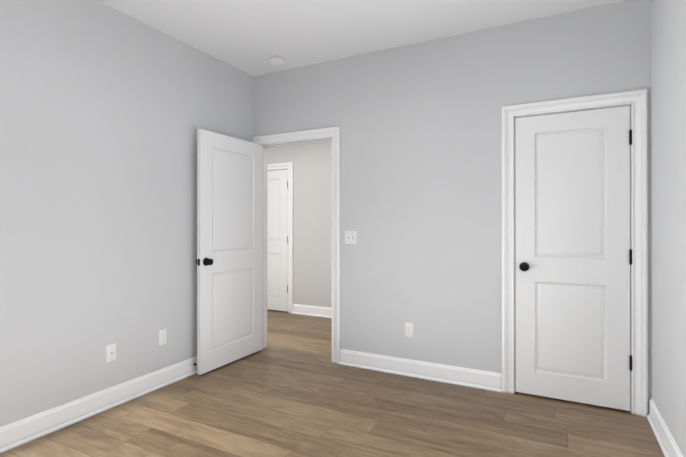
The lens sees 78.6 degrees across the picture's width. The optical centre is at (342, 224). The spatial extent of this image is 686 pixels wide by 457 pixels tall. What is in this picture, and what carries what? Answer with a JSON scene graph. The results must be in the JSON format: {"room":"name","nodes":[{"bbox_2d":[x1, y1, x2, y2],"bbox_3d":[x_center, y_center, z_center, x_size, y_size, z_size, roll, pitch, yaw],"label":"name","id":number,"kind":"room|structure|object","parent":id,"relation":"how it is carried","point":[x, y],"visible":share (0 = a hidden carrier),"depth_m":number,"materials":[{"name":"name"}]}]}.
{"room":"empty bedroom","nodes":[
{"label":"empty bedroom","id":0,"kind":"room"},
{"bbox_2d":[0,0,253,426],"bbox_3d":[-1.925,-0.122,2.352,0.115,2.740,4.251,0,0,27],"label":"wall","id":1,"kind":"structure","parent":0,"point":[106,112],"depth_m":2.78,"materials":[{"name":"grey paint"}]},
{"bbox_2d":[0,356,196,453],"bbox_3d":[-1.841,1.181,2.358,0.029,0.134,4.111,0,0,27],"label":"baseboard","id":2,"kind":"structure","parent":1,"relation":"attached to","point":[15,434],"depth_m":2.69,"materials":[{"name":"white paint"}]},
{"bbox_2d":[106,343,115,362],"bbox_3d":[-1.589,0.881,2.872,0.005,0.115,0.070,0,0,27],"label":"outlet","id":3,"kind":"object","parent":1,"relation":"attached to","point":[109,355],"visible":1,"depth_m":2.86,"materials":[{"name":"white plastic"}]},
{"bbox_2d":[159,329,166,345],"bbox_3d":[-1.395,0.875,3.246,0.007,0.115,0.070,0,0,27],"label":"outlet","id":4,"kind":"object","parent":1,"relation":"attached to","point":[161,336],"visible":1,"depth_m":3.24,"materials":[{"name":"white plastic"}]},
{"bbox_2d":[267,141,331,307],"bbox_3d":[-0.232,-0.117,5.729,4.830,2.740,0.115,0,0,27],"label":"wall","id":5,"kind":"structure","parent":0,"point":[312,224],"depth_m":5.77,"materials":[{"name":"paint"}]},
{"bbox_2d":[267,169,287,311],"bbox_3d":[-1.123,0.229,6.106,0.770,2.022,0.100,0,0,27],"label":"hall door","id":6,"kind":"structure","parent":5,"relation":"in","point":[277,239],"depth_m":6.03,"materials":[{"name":"white paint"}]},
{"bbox_2d":[267,162,292,313],"bbox_3d":[-1.125,0.190,6.110,0.938,2.128,0.024,0,0,27],"label":"door frame","id":7,"kind":"structure","parent":5,"relation":"attached to","point":[289,166],"depth_m":5.91,"materials":[{"name":"white paint"}]},
{"bbox_2d":[292,304,331,317],"bbox_3d":[0.535,1.186,5.250,2.800,0.134,0.029,0,0,27],"label":"baseboard","id":8,"kind":"structure","parent":5,"relation":"attached to","point":[316,311],"depth_m":5.71,"materials":[{"name":"white paint"}]},
{"bbox_2d":[0,309,663,456],"bbox_3d":[-1.098,1.299,2.885,5.894,0.100,5.960,0,0,27],"label":"floor","id":9,"kind":"structure","parent":0,"point":[291,389],"depth_m":2.68,"materials":[{"name":"brown wood"}]},
{"bbox_2d":[97,0,623,75],"bbox_3d":[-1.098,-1.541,2.890,5.894,0.100,5.960,0,0,27],"label":"ceiling","id":10,"kind":"structure","parent":0,"point":[251,37],"depth_m":3.09,"materials":[{"name":"paint"}]},
{"bbox_2d":[269,56,283,64],"bbox_3d":[-0.595,-1.468,3.761,0.135,0.043,0.135,0,0,27],"label":"smoke detector","id":11,"kind":"object","parent":10,"relation":"attached to","point":[275,60],"visible":1,"depth_m":3.72,"materials":[{"name":"white plastic"}]},
{"bbox_2d":[254,0,650,413],"bbox_3d":[-0.489,-0.119,4.068,5.664,2.740,0.115,0,0,27],"label":"wall","id":12,"kind":"structure","parent":0,"point":[419,124],"depth_m":3.36,"materials":[{"name":"grey paint"}]},
{"bbox_2d":[196,129,262,374],"bbox_3d":[-0.997,0.225,3.806,0.166,2.022,0.820,0,0,28],"label":"bedroom door","id":13,"kind":"structure","parent":12,"relation":"in","point":[229,261],"depth_m":3.73,"materials":[{"name":"white paint"}]},
{"bbox_2d":[252,126,339,363],"bbox_3d":[-0.471,0.187,3.980,0.989,2.128,0.024,0,0,27],"label":"door frame","id":14,"kind":"structure","parent":12,"relation":"attached to","point":[333,133],"depth_m":3.78,"materials":[{"name":"white paint"}]},
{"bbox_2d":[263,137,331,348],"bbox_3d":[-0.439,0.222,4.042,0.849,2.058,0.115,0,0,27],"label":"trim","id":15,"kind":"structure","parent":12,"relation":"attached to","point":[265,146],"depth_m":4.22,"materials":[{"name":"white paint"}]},
{"bbox_2d":[345,231,356,243],"bbox_3d":[0.065,0.115,3.707,0.116,0.117,0.019,0,0,27],"label":"bedroom light switch","id":16,"kind":"object","parent":12,"relation":"attached to","point":[350,237],"visible":1,"depth_m":3.71,"materials":[{"name":"white plastic"}]},
{"bbox_2d":[405,323,412,336],"bbox_3d":[0.546,0.875,3.464,0.070,0.115,0.007,0,0,27],"label":"outlet","id":17,"kind":"object","parent":12,"relation":"attached to","point":[408,332],"visible":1,"depth_m":3.46,"materials":[{"name":"white plastic"}]},
{"bbox_2d":[339,349,501,392],"bbox_3d":[0.576,1.183,3.436,1.370,0.134,0.029,0,0,27],"label":"baseboard","id":18,"kind":"structure","parent":12,"relation":"attached to","point":[473,378],"depth_m":3.39,"materials":[{"name":"white paint"}]},
{"bbox_2d":[515,106,631,410],"bbox_3d":[1.583,0.224,2.917,0.721,2.022,0.100,0,0,27],"label":"closet door","id":19,"kind":"structure","parent":12,"relation":"in","point":[573,256],"depth_m":2.92,"materials":[{"name":"white paint"}]},
{"bbox_2d":[502,89,647,416],"bbox_3d":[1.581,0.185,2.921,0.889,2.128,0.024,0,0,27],"label":"trim","id":20,"kind":"structure","parent":12,"relation":"attached to","point":[637,99],"depth_m":2.75,"materials":[{"name":"white paint"}]},
{"bbox_2d":[651,0,685,456],"bbox_3d":[1.470,-0.123,1.563,0.115,2.740,5.960,0,0,27],"label":"wall","id":21,"kind":"structure","parent":0,"point":[668,206],"depth_m":2.27,"materials":[{"name":"grey paint"}]},
{"bbox_2d":[647,398,683,456],"bbox_3d":[1.035,1.179,0.875,0.029,0.134,4.112,0,0,27],"label":"baseboard","id":22,"kind":"structure","parent":21,"relation":"attached to","point":[668,445],"depth_m":2.36,"materials":[{"name":"white paint"}]}
]}

